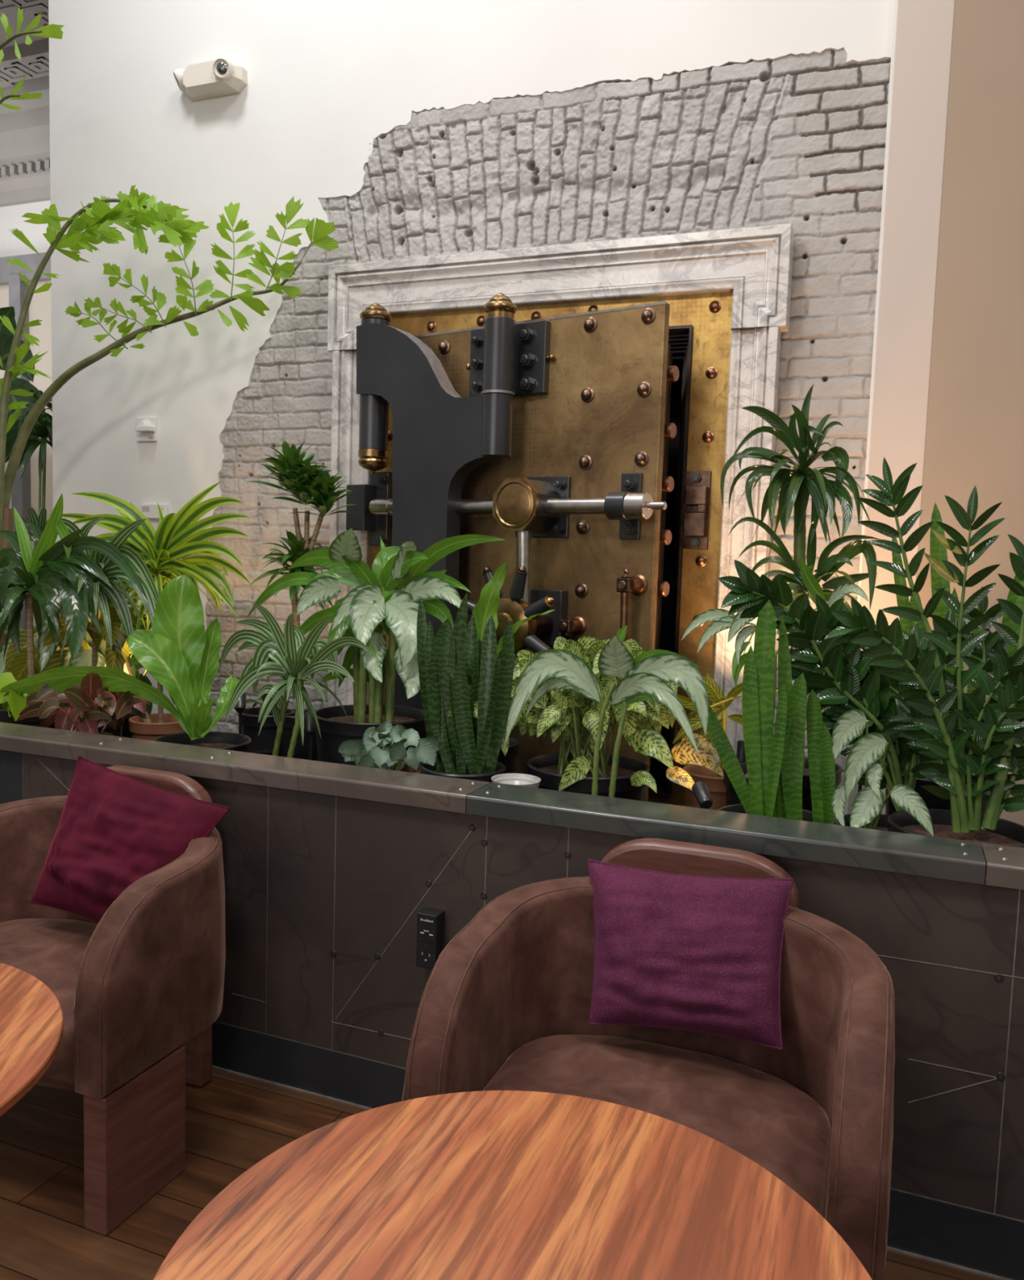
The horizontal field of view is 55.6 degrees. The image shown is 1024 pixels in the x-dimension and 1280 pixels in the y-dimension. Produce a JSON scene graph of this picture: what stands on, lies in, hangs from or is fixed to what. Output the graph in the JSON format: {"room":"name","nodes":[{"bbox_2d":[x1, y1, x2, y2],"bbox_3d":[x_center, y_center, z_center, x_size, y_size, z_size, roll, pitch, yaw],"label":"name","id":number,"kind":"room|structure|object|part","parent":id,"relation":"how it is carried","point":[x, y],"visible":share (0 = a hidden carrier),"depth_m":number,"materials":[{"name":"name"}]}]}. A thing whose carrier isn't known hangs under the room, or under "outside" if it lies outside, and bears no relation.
{"room":"cafe lounge","nodes":[
{"label":"cafe lounge","id":0,"kind":"room"},
{"bbox_2d":[0,10,48,47],"bbox_3d":[-6.441,-5.679,9.697,12.300,0.150,2.150,4,5,21],"label":"ceiling","id":1,"kind":"structure","parent":0,"point":[11,16],"depth_m":8.68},
{"bbox_2d":[0,0,48,88],"bbox_3d":[-5.804,-5.461,9.084,13.954,0.139,1.450,4,5,21],"label":"trim","id":2,"kind":"structure","parent":1,"relation":"attached to","point":[34,63],"depth_m":8.94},
{"bbox_2d":[0,200,50,257],"bbox_3d":[-5.799,-3.266,10.779,13.000,7.200,0.200,4,5,21],"label":"wall","id":3,"kind":"structure","parent":0,"point":[11,218],"depth_m":10.36,"materials":[{"name":"paint"}]},
{"bbox_2d":[0,75,50,207],"bbox_3d":[-6.165,-5.159,10.353,12.400,0.980,0.600,4,5,21],"label":"trim","id":4,"kind":"structure","parent":3,"relation":"attached to","point":[24,133],"depth_m":9.90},
{"bbox_2d":[0,252,52,628],"bbox_3d":[-5.677,-1.871,10.650,2.290,4.450,0.140,4,5,21],"label":"door","id":5,"kind":"structure","parent":3,"relation":"in","point":[9,273],"depth_m":10.32,"materials":[{"name":"grey metal"}]},
{"bbox_2d":[0,280,53,626],"bbox_3d":[-5.668,-1.894,10.696,2.030,3.890,0.015,4,5,21],"label":"window","id":6,"kind":"structure","parent":5,"relation":"attached to","point":[40,307],"depth_m":10.37,"materials":[{"name":"grey"}]},
{"bbox_2d":[48,0,893,713],"bbox_3d":[-0.435,-1.691,3.747,3.508,5.600,0.034,4,5,21],"label":"wall","id":7,"kind":"structure","parent":0,"point":[326,78],"depth_m":3.99,"materials":[{"name":"white paint"}]},
{"bbox_2d":[134,417,157,441],"bbox_3d":[-1.597,-0.916,4.218,0.105,0.101,0.050,4,5,21],"label":"switch","id":8,"kind":"object","parent":7,"relation":"attached to","point":[146,428],"visible":1,"depth_m":4.22,"materials":[{"name":"white plastic"}]},
{"bbox_3d":[-1.588,-0.913,4.207,0.082,0.022,0.036,4,5,21],"label":"lever","id":9,"kind":"part","parent":8,"relation":"part of","materials":[{"name":"white plastic"}]},
{"bbox_2d":[140,503,168,519],"bbox_3d":[-1.561,-0.561,4.241,0.138,0.063,0.028,4,5,21],"label":"thermostat","id":10,"kind":"object","parent":7,"relation":"attached to","point":[148,510],"visible":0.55,"depth_m":4.23,"materials":[{"name":"white plastic"}]},
{"bbox_2d":[173,57,247,101],"bbox_3d":[-1.244,-2.283,3.943,0.327,0.112,0.115,4,5,21],"label":"emergency light","id":11,"kind":"object","parent":7,"relation":"attached to","point":[220,77],"visible":1,"depth_m":3.92,"materials":[{"name":"beige plastic"}]},
{"bbox_2d":[844,0,897,814],"bbox_3d":[1.195,-1.583,3.091,0.012,5.600,0.012,4,5,21],"label":"trim","id":12,"kind":"structure","parent":7,"relation":"attached to","point":[895,2],"depth_m":3.12,"materials":[{"name":"white paint"}]},
{"bbox_2d":[0,1067,999,1279],"bbox_3d":[-1.968,1.096,3.821,12.700,0.060,12.500,4,5,21],"label":"floor","id":13,"kind":"structure","parent":0,"point":[233,1122],"depth_m":2.24,"materials":[{"name":"brown wood"}]},
{"bbox_2d":[0,306,45,462],"bbox_3d":[-3.245,-0.630,6.172,0.487,2.897,0.596,-1,6,-30],"label":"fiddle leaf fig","id":14,"kind":"object","parent":13,"relation":"on","point":[6,337],"visible":0.34,"depth_m":5.97,"materials":[{"name":"green plant"}]},
{"bbox_2d":[4,388,52,618],"bbox_3d":[-2.900,-0.351,6.079,0.513,2.379,0.466,4,5,21],"label":"dracaena","id":15,"kind":"object","parent":13,"relation":"on","point":[45,420],"visible":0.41,"depth_m":5.97,"materials":[{"name":"green plant"}]},
{"bbox_2d":[13,506,48,626],"bbox_3d":[-2.742,0.052,5.693,0.491,1.651,0.494,2,5,4],"label":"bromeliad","id":16,"kind":"object","parent":13,"relation":"on","point":[39,518],"visible":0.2,"depth_m":5.56,"materials":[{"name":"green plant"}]},
{"bbox_3d":[-2.733,-0.198,5.637,0.044,0.772,0.052,5,6,32],"label":"stem","id":17,"kind":"part","parent":16,"relation":"part of","materials":[{"name":"green plant"}]},
{"bbox_2d":[0,962,63,1116],"bbox_3d":[-1.027,0.938,1.330,0.756,0.740,0.756,4,5,21],"label":"cafe table","id":18,"kind":"object","parent":13,"relation":"on","point":[32,1020],"visible":1,"depth_m":1.41,"materials":[{"name":"brown wood"}]},
{"bbox_2d":[0,764,225,1235],"bbox_3d":[-1.114,0.791,2.408,0.826,0.843,0.625,4,5,21],"label":"tub chair","id":19,"kind":"object","parent":13,"relation":"on","point":[139,989],"visible":0.73,"depth_m":2.17,"materials":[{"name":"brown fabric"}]},
{"bbox_3d":[-1.138,0.835,2.354,0.644,0.179,0.502,4,5,21],"label":"seat","id":20,"kind":"part","parent":19,"relation":"part of","materials":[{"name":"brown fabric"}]},
{"bbox_2d":[29,755,230,922],"bbox_3d":[-0.966,0.525,2.447,0.544,0.379,0.223,4,5,21],"label":"cushion","id":21,"kind":"object","parent":19,"relation":"on","point":[114,829],"visible":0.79,"depth_m":2.41,"materials":[{"name":"fabric"}]},
{"bbox_3d":[-0.831,1.093,2.155,0.061,0.302,0.248,4,5,21],"label":"leg","id":22,"kind":"part","parent":19,"relation":"part of","materials":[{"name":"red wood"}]},
{"bbox_2d":[0,721,1023,1279],"bbox_3d":[0.217,0.775,2.891,4.300,0.875,1.182,4,5,21],"label":"planter box","id":23,"kind":"object","parent":13,"relation":"on","point":[324,986],"depth_m":2.37,"materials":[{"name":"grey metal"}]},
{"bbox_3d":[-1.732,0.657,3.041,0.549,0.693,0.004,4,5,21],"label":"steel panel","id":24,"kind":"part","parent":23,"relation":"part of","materials":[{"name":"grey metal"}]},
{"bbox_2d":[0,671,29,720],"bbox_3d":[-1.777,0.346,3.378,0.184,0.481,0.308,-1,5,-27],"label":"pothos","id":25,"kind":"object","parent":23,"relation":"on","point":[15,701],"visible":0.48,"depth_m":3.30,"materials":[{"name":"green plant"}]},
{"bbox_2d":[0,599,136,717],"bbox_3d":[-1.785,0.181,3.794,0.826,0.740,0.326,4,5,21],"label":"potted plant","id":26,"kind":"object","parent":23,"relation":"on","point":[47,652],"visible":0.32,"depth_m":3.63,"materials":[{"name":"green plant"}]},
{"bbox_2d":[0,493,153,728],"bbox_3d":[-1.536,0.035,3.472,0.823,1.100,0.396,3,5,12],"label":"dracaena","id":27,"kind":"object","parent":23,"relation":"on","point":[46,567],"visible":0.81,"depth_m":3.42,"materials":[{"name":"green plant"}]},
{"bbox_2d":[0,702,72,728],"bbox_3d":[-1.746,0.404,3.542,0.274,0.340,0.274,4,5,21],"label":"potted plant","id":28,"kind":"object","parent":27,"relation":"on","point":[4,717],"depth_m":3.41,"materials":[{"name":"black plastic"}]},
{"bbox_2d":[16,671,150,735],"bbox_3d":[-1.466,0.345,3.281,0.552,0.520,0.267,4,5,21],"label":"plant","id":29,"kind":"object","parent":23,"relation":"on","point":[112,706],"visible":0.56,"depth_m":3.19,"materials":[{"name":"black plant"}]},
{"bbox_2d":[97,732,113,735],"bbox_3d":[-1.464,0.467,3.306,0.214,0.274,0.214,4,5,21],"label":"pot","id":30,"kind":"object","parent":29,"relation":"on","point":[104,733],"depth_m":3.38,"materials":[{"name":"black plastic"}]},
{"bbox_2d":[35,516,159,737],"bbox_3d":[-1.484,0.072,3.489,0.399,1.026,0.503,-1,6,-32],"label":"dracaena","id":31,"kind":"object","parent":23,"relation":"on","point":[117,595],"visible":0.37,"depth_m":3.49,"materials":[{"name":"green plant"}]},
{"bbox_2d":[0,574,251,752],"bbox_3d":[-1.284,0.198,3.188,0.971,0.840,0.312,4,5,21],"label":"fern","id":32,"kind":"object","parent":23,"relation":"on","point":[178,652],"visible":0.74,"depth_m":3.09,"materials":[{"name":"green plant"}]},
{"bbox_2d":[152,731,251,752],"bbox_3d":[-0.984,0.476,3.085,0.304,0.322,0.304,4,5,21],"label":"pot","id":33,"kind":"object","parent":32,"relation":"on","point":[215,740],"depth_m":3.17,"materials":[{"name":"black plastic"}]},
{"bbox_2d":[105,611,174,737],"bbox_3d":[-1.444,0.226,3.835,0.583,0.664,0.305,4,5,21],"label":"greens","id":34,"kind":"object","parent":23,"relation":"on","point":[135,664],"visible":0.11,"depth_m":3.85,"materials":[{"name":"green plant"}]},
{"bbox_2d":[121,714,135,737],"bbox_3d":[-1.592,0.421,3.946,0.234,0.248,0.234,4,5,21],"label":"pot","id":35,"kind":"object","parent":34,"relation":"on","point":[126,732],"depth_m":3.85,"materials":[{"name":"black plastic"}]},
{"bbox_3d":[-1.067,0.700,2.781,0.875,0.693,0.004,4,5,21],"label":"steel panel","id":36,"kind":"part","parent":23,"relation":"part of","materials":[{"name":"black metal"}]},
{"bbox_2d":[48,480,251,740],"bbox_3d":[-1.330,-0.018,3.705,1.111,1.180,0.528,4,5,21],"label":"dracaena","id":37,"kind":"object","parent":23,"relation":"on","point":[180,545],"visible":0.56,"depth_m":3.62,"materials":[{"name":"plant"}]},
{"bbox_2d":[128,713,185,740],"bbox_3d":[-1.352,0.434,3.745,0.234,0.270,0.234,4,5,21],"label":"pot","id":38,"kind":"object","parent":37,"relation":"on","point":[155,725],"depth_m":3.65,"materials":[{"name":"ceramic"}]},
{"bbox_2d":[0,7,338,648],"bbox_3d":[-1.515,-0.897,3.729,1.691,2.914,0.438,4,5,21],"label":"tree","id":39,"kind":"object","parent":23,"relation":"on","point":[95,222],"visible":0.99,"depth_m":3.72,"materials":[{"name":"green plant"}]},
{"bbox_3d":[-1.913,-0.926,3.707,0.481,2.574,0.074,5,6,29],"label":"stem","id":40,"kind":"part","parent":39,"relation":"part of","materials":[{"name":"green plant"}]},
{"bbox_3d":[-1.721,-0.675,3.871,0.868,2.085,0.070,3,5,8],"label":"stem","id":41,"kind":"part","parent":39,"relation":"part of","materials":[{"name":"green plant"}]},
{"bbox_3d":[-1.506,-0.530,3.881,1.427,1.838,0.092,3,5,12],"label":"stem","id":42,"kind":"part","parent":39,"relation":"part of","materials":[{"name":"green plant"}]},
{"bbox_2d":[234,693,246,733],"bbox_3d":[-0.943,0.398,3.367,0.064,0.434,0.071,4,5,21],"label":"uplight","id":43,"kind":"object","parent":23,"relation":"on","point":[240,707],"visible":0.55,"depth_m":3.34,"materials":[{"name":"black metal"}]},
{"bbox_3d":[-1.020,0.330,2.793,2.014,0.049,0.154,4,5,21],"label":"capping strip","id":44,"kind":"part","parent":23,"relation":"part of","materials":[{"name":"grey metal"}]},
{"bbox_2d":[237,690,294,755],"bbox_3d":[-0.910,0.381,3.596,0.204,0.429,0.217,4,5,21],"label":"plant pot","id":45,"kind":"object","parent":23,"relation":"on","point":[264,743],"visible":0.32,"depth_m":3.51,"materials":[{"name":"black plastic"}]},
{"bbox_2d":[217,604,372,757],"bbox_3d":[-0.654,0.278,2.896,0.601,0.770,0.282,4,5,21],"label":"dracaena","id":46,"kind":"object","parent":23,"relation":"on","point":[287,655],"visible":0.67,"depth_m":2.88,"materials":[{"name":"green plant"}]},
{"bbox_2d":[244,440,352,760],"bbox_3d":[-0.765,-0.061,3.556,0.396,1.326,0.333,4,5,21],"label":"dracaena","id":47,"kind":"object","parent":23,"relation":"on","point":[295,470],"visible":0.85,"depth_m":3.49,"materials":[{"name":"green plant"}]},
{"bbox_2d":[279,708,318,760],"bbox_3d":[-0.787,0.433,3.597,0.184,0.333,0.184,4,5,21],"label":"pot","id":48,"kind":"object","parent":47,"relation":"on","point":[301,750],"depth_m":3.52,"materials":[{"name":"black plastic"}]},
{"bbox_3d":[-0.562,0.733,2.584,0.206,0.693,0.004,4,5,21],"label":"steel panel","id":49,"kind":"part","parent":23,"relation":"part of","materials":[{"name":"black metal"}]},
{"bbox_2d":[304,711,315,759],"bbox_3d":[-0.700,0.434,3.369,0.060,0.375,0.060,4,5,21],"label":"uplight","id":50,"kind":"object","parent":23,"relation":"on","point":[309,730],"visible":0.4,"depth_m":3.35,"materials":[{"name":"black metal"}]},
{"bbox_2d":[246,528,505,765],"bbox_3d":[-0.466,0.145,3.158,1.034,1.003,0.384,4,5,21],"label":"silver aglaonema","id":51,"kind":"object","parent":23,"relation":"on","point":[368,609],"visible":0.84,"depth_m":3.05,"materials":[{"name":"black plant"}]},
{"bbox_2d":[311,704,426,765],"bbox_3d":[-0.461,0.442,3.178,0.384,0.409,0.384,4,5,21],"label":"pot","id":52,"kind":"object","parent":51,"relation":"on","point":[335,726],"depth_m":3.08,"materials":[{"name":"black plastic"}]},
{"bbox_2d":[337,720,438,773],"bbox_3d":[-0.363,0.445,2.818,0.348,0.469,0.260,4,5,21],"label":"plant","id":53,"kind":"object","parent":23,"relation":"on","point":[369,751],"visible":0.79,"depth_m":2.75,"materials":[{"name":"plant"}]},
{"bbox_2d":[386,760,420,773],"bbox_3d":[-0.341,0.524,2.835,0.184,0.310,0.184,4,5,21],"label":"pot","id":54,"kind":"object","parent":53,"relation":"on","point":[412,766],"depth_m":2.87,"materials":[{"name":"ceramic"}]},
{"bbox_3d":[-0.268,0.752,2.469,0.422,0.693,0.004,4,5,21],"label":"steel panel","id":55,"kind":"part","parent":23,"relation":"part of","materials":[{"name":"black metal"}]},
{"bbox_2d":[416,906,444,969],"bbox_3d":[-0.203,0.742,2.415,0.054,0.138,0.045,4,5,21],"label":"power outlet","id":56,"kind":"object","parent":23,"relation":"attached to","point":[430,922],"visible":1,"depth_m":2.40,"materials":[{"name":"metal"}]},
{"bbox_2d":[416,592,514,782],"bbox_3d":[-0.161,0.280,2.735,0.357,0.825,0.244,4,5,21],"label":"snake plant","id":57,"kind":"object","parent":23,"relation":"on","point":[469,746],"visible":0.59,"depth_m":2.73,"materials":[{"name":"green plant"}]},
{"bbox_3d":[-0.143,0.522,2.746,0.244,0.341,0.244,4,5,21],"label":"pot","id":58,"kind":"part","parent":57,"relation":"part of","materials":[{"name":"black plastic"}]},
{"bbox_2d":[466,561,554,773],"bbox_3d":[-0.038,0.210,3.063,0.338,0.916,0.233,2,5,6],"label":"fern","id":59,"kind":"object","parent":23,"relation":"on","point":[488,603],"visible":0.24,"depth_m":3.01,"materials":[{"name":"green plant"}]},
{"bbox_2d":[497,736,519,773],"bbox_3d":[-0.099,0.491,3.093,0.234,0.348,0.234,4,5,21],"label":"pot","id":60,"kind":"object","parent":59,"relation":"on","point":[508,760],"depth_m":3.02,"materials":[{"name":"black plastic"}]},
{"bbox_2d":[490,773,540,787],"bbox_3d":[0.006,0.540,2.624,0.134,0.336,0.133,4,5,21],"label":"saucer","id":61,"kind":"object","parent":23,"relation":"on","point":[513,779],"visible":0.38,"depth_m":2.66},
{"bbox_3d":[0.026,0.771,2.354,0.206,0.693,0.004,4,5,21],"label":"steel panel","id":62,"kind":"part","parent":23,"relation":"part of","materials":[{"name":"grey metal"}]},
{"bbox_2d":[447,635,723,800],"bbox_3d":[0.243,0.345,2.787,0.780,0.712,0.374,4,5,21],"label":"camouflage dieffenbachia","id":63,"kind":"object","parent":23,"relation":"on","point":[567,713],"visible":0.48,"depth_m":2.69,"materials":[{"name":"green plant"}]},
{"bbox_2d":[526,751,649,800],"bbox_3d":[0.214,0.527,2.821,0.354,0.341,0.354,4,5,21],"label":"pot","id":64,"kind":"object","parent":63,"relation":"on","point":[549,768],"depth_m":2.70,"materials":[{"name":"black plastic"}]},
{"bbox_2d":[504,625,708,797],"bbox_3d":[0.254,0.340,2.543,0.514,0.763,0.214,4,5,21],"label":"aglaonema","id":65,"kind":"object","parent":23,"relation":"on","point":[646,675],"visible":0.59,"depth_m":2.50,"materials":[{"name":"green plant"}]},
{"bbox_3d":[-0.003,1.183,2.396,4.300,0.127,0.005,4,5,21],"label":"kick plate","id":66,"kind":"part","parent":23,"relation":"part of","materials":[{"name":"black metal"}]},
{"bbox_2d":[691,781,712,808],"bbox_3d":[0.472,0.548,2.443,0.063,0.381,0.077,4,5,21],"label":"uplight","id":67,"kind":"object","parent":23,"relation":"on","point":[700,789],"visible":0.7,"depth_m":2.41,"materials":[{"name":"black metal"}]},
{"bbox_2d":[671,672,777,809],"bbox_3d":[0.613,0.387,2.818,0.221,0.647,0.282,-1,6,-33],"label":"croton","id":68,"kind":"object","parent":23,"relation":"on","point":[713,781],"visible":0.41,"depth_m":2.79,"materials":[{"name":"plant"}]},
{"bbox_2d":[682,764,747,809],"bbox_3d":[0.595,0.544,2.876,0.194,0.321,0.194,4,5,21],"label":"pot","id":69,"kind":"object","parent":68,"relation":"on","point":[713,781],"depth_m":2.79,"materials":[{"name":"ceramic"}]},
{"bbox_3d":[0.446,0.425,2.220,1.136,0.049,0.154,4,5,21],"label":"capping strip","id":70,"kind":"part","parent":23,"relation":"part of","materials":[{"name":"grey metal"}]},
{"bbox_2d":[736,740,746,762],"bbox_3d":[0.698,0.502,2.973,0.060,0.396,0.061,4,5,21],"label":"uplight","id":71,"kind":"object","parent":23,"relation":"on","point":[740,755],"visible":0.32,"depth_m":2.95,"materials":[{"name":"black metal"}]},
{"bbox_2d":[706,600,835,824],"bbox_3d":[0.653,0.322,2.423,0.294,0.846,0.312,-1,6,-30],"label":"snake plant","id":72,"kind":"object","parent":23,"relation":"on","point":[774,762],"visible":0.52,"depth_m":2.39,"materials":[{"name":"green plant"}]},
{"bbox_3d":[0.648,0.594,2.439,0.294,0.300,0.294,4,5,21],"label":"pot","id":73,"kind":"part","parent":72,"relation":"part of","materials":[{"name":"black plastic"}]},
{"bbox_2d":[681,556,868,805],"bbox_3d":[0.724,0.243,2.728,0.486,0.955,0.214,4,5,21],"label":"aglaonema","id":74,"kind":"object","parent":23,"relation":"on","point":[721,619],"visible":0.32,"depth_m":2.68,"materials":[{"name":"green plant"}]},
{"bbox_2d":[722,762,749,805],"bbox_3d":[0.699,0.543,2.760,0.214,0.351,0.214,4,5,21],"label":"pot","id":75,"kind":"object","parent":74,"relation":"on","point":[731,797],"depth_m":2.72,"materials":[{"name":"black plastic"}]},
{"bbox_3d":[0.564,0.806,2.145,0.945,0.693,0.004,4,5,21],"label":"steel panel","id":76,"kind":"part","parent":23,"relation":"part of","materials":[{"name":"black metal"}]},
{"bbox_2d":[720,383,880,811],"bbox_3d":[0.832,-0.019,2.891,0.467,1.456,0.377,4,5,21],"label":"dracaena","id":77,"kind":"object","parent":23,"relation":"on","point":[795,487],"visible":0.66,"depth_m":2.82,"materials":[{"name":"green plant"}]},
{"bbox_2d":[801,756,842,811],"bbox_3d":[0.843,0.540,2.961,0.294,0.331,0.294,4,5,21],"label":"pot","id":78,"kind":"object","parent":77,"relation":"on","point":[806,791],"depth_m":2.83,"materials":[{"name":"black plastic"}]},
{"bbox_2d":[717,560,939,831],"bbox_3d":[0.805,0.275,2.479,0.586,0.940,0.254,3,5,12],"label":"plant","id":79,"kind":"object","parent":23,"relation":"on","point":[860,687],"visible":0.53,"depth_m":2.42,"materials":[{"name":"green plant"}]},
{"bbox_3d":[0.943,0.611,2.474,0.254,0.280,0.254,4,5,21],"label":"pot","id":80,"kind":"part","parent":79,"relation":"part of","materials":[{"name":"black plastic"}]},
{"bbox_2d":[857,773,865,791],"bbox_3d":[1.004,0.520,2.821,0.060,0.404,0.060,4,5,21],"label":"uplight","id":81,"kind":"object","parent":23,"relation":"on","point":[860,786],"visible":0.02,"depth_m":2.81,"materials":[{"name":"black metal"}]},
{"bbox_2d":[831,709,933,836],"bbox_3d":[0.871,0.461,2.320,0.240,0.600,0.194,4,5,21],"label":"aglaonema","id":82,"kind":"object","parent":23,"relation":"on","point":[868,802],"visible":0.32,"depth_m":2.27,"materials":[{"name":"green plant"}]},
{"bbox_2d":[824,457,1023,848],"bbox_3d":[0.996,0.172,2.281,0.503,1.191,0.320,4,5,21],"label":"plant","id":83,"kind":"object","parent":23,"relation":"on","point":[981,744],"visible":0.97,"depth_m":2.25,"materials":[{"name":"green plant"}]},
{"bbox_3d":[1.048,0.603,2.292,0.324,0.334,0.324,4,5,21],"label":"pot","id":84,"kind":"part","parent":83,"relation":"part of","materials":[{"name":"black plastic"}]},
{"bbox_2d":[884,502,1023,814],"bbox_3d":[1.178,0.185,2.652,0.294,1.111,0.294,0,5,-25],"label":"plant","id":85,"kind":"object","parent":23,"relation":"on","point":[938,552],"visible":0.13,"depth_m":2.63,"materials":[{"name":"green plant"}]},
{"bbox_3d":[1.166,0.548,2.683,0.294,0.383,0.294,4,5,21],"label":"pot","id":86,"kind":"part","parent":85,"relation":"part of","materials":[{"name":"black plastic"}]},
{"bbox_3d":[1.508,0.494,1.806,1.144,0.049,0.154,4,5,21],"label":"capping strip","id":87,"kind":"part","parent":23,"relation":"part of","materials":[{"name":"grey metal"}]},
{"bbox_3d":[1.507,0.867,1.777,1.078,0.693,0.004,4,5,21],"label":"steel panel","id":88,"kind":"part","parent":23,"relation":"part of","materials":[{"name":"black metal"}]},
{"bbox_2d":[152,1090,871,1279],"bbox_3d":[-0.005,1.001,0.976,0.714,0.740,0.714,4,5,21],"label":"cafe table","id":89,"kind":"object","parent":13,"relation":"on","point":[477,1184],"visible":1,"depth_m":1.06,"materials":[{"name":"brown wood"}]},
{"bbox_2d":[401,837,894,1279],"bbox_3d":[0.281,0.882,1.864,0.826,0.843,0.625,4,5,21],"label":"tub chair","id":90,"kind":"object","parent":13,"relation":"on","point":[505,1005],"visible":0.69,"depth_m":1.85,"materials":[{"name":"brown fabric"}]},
{"bbox_3d":[0.257,0.926,1.810,0.644,0.179,0.502,4,5,21],"label":"seat","id":91,"kind":"part","parent":90,"relation":"part of","materials":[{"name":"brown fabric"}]},
{"bbox_2d":[586,858,793,1050],"bbox_3d":[0.338,0.629,1.972,0.437,0.318,0.189,4,5,21],"label":"cushion","id":92,"kind":"object","parent":90,"relation":"on","point":[690,953],"visible":1,"depth_m":1.92,"materials":[{"name":"fabric"}]},
{"bbox_2d":[204,48,890,818],"bbox_3d":[-0.076,-0.695,3.688,2.700,2.650,0.063,4,5,21],"label":"brick wall","id":93,"kind":"structure","parent":0,"point":[799,141],"depth_m":3.42,"materials":[{"name":"white brick"}]},
{"bbox_2d":[346,293,516,737],"bbox_3d":[-0.329,-0.320,3.509,0.777,1.812,0.149,6,6,39],"label":"crane hinge","id":94,"kind":"object","parent":93,"relation":"attached to","point":[440,436],"visible":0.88,"depth_m":3.42,"materials":[{"name":"black metal"}]},
{"bbox_3d":[-0.503,-0.501,3.719,0.093,0.281,0.025,5,6,35],"label":"bearing plate","id":95,"kind":"part","parent":94,"relation":"part of","materials":[{"name":"black metal"}]},
{"bbox_2d":[386,301,679,801],"bbox_3d":[0.034,-0.297,3.388,1.180,1.594,0.527,5,6,35],"label":"door","id":96,"kind":"structure","parent":93,"relation":"in","point":[578,504],"depth_m":3.21,"materials":[{"name":"brown metal"}]},
{"bbox_3d":[-0.079,-0.225,3.191,0.036,0.031,0.038,4,5,21],"label":"spoke knob","id":97,"kind":"part","parent":96,"relation":"part of","materials":[{"name":"brown metal"}]},
{"bbox_3d":[0.031,-0.224,3.114,0.037,0.030,0.037,4,5,21],"label":"spoke knob","id":98,"kind":"part","parent":96,"relation":"part of","materials":[{"name":"brown metal"}]},
{"bbox_3d":[0.040,-0.223,3.257,0.059,0.284,0.052,4,5,21],"label":"drive rod","id":99,"kind":"part","parent":96,"relation":"part of","materials":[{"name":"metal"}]},
{"bbox_3d":[0.104,-0.452,3.313,0.213,0.205,0.012,5,6,35],"label":"gear plate","id":100,"kind":"part","parent":96,"relation":"part of","materials":[{"name":"black metal"}]},
{"bbox_3d":[0.119,-0.119,3.059,0.033,0.035,0.036,4,5,21],"label":"spoke knob","id":101,"kind":"part","parent":96,"relation":"part of","materials":[{"name":"gold metal"}]},
{"bbox_3d":[0.182,0.007,3.233,0.033,0.063,0.034,4,5,21],"label":"coupling stem","id":102,"kind":"part","parent":96,"relation":"part of","materials":[{"name":"brown metal"}]},
{"bbox_3d":[0.356,0.006,3.098,0.034,0.318,0.033,4,5,21],"label":"lever rod","id":103,"kind":"part","parent":96,"relation":"part of","materials":[{"name":"orange metal"}]},
{"bbox_3d":[0.088,-0.306,3.527,0.995,1.493,0.236,5,6,35],"label":"door","id":104,"kind":"part","parent":96,"relation":"part of","materials":[{"name":"metal"}]},
{"bbox_2d":[327,223,794,762],"bbox_3d":[0.079,-0.384,3.557,1.724,2.022,0.088,4,5,21],"label":"marble surround","id":105,"kind":"object","parent":93,"relation":"attached to","point":[754,264],"visible":0.7,"depth_m":3.33,"materials":[{"name":"white stone"}]},
{"bbox_2d":[371,291,733,805],"bbox_3d":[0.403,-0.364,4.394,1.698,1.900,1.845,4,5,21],"label":"frame","id":106,"kind":"object","parent":105,"relation":"attached to","point":[700,325],"visible":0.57,"depth_m":3.36,"materials":[{"name":"gold metal"}]},
{"bbox_2d":[847,0,955,814],"bbox_3d":[1.319,-1.586,3.167,0.163,5.600,0.340,4,5,21],"label":"wall pier","id":107,"kind":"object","parent":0,"point":[924,28],"visible":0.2,"depth_m":3.04,"materials":[{"name":"paint"}]},
{"bbox_2d":[915,0,1023,825],"bbox_3d":[2.358,-1.546,3.078,2.051,5.600,0.234,2,5,0],"label":"wall","id":108,"kind":"structure","parent":0,"point":[975,429],"depth_m":3.02,"materials":[{"name":"beige paint"}]}
]}

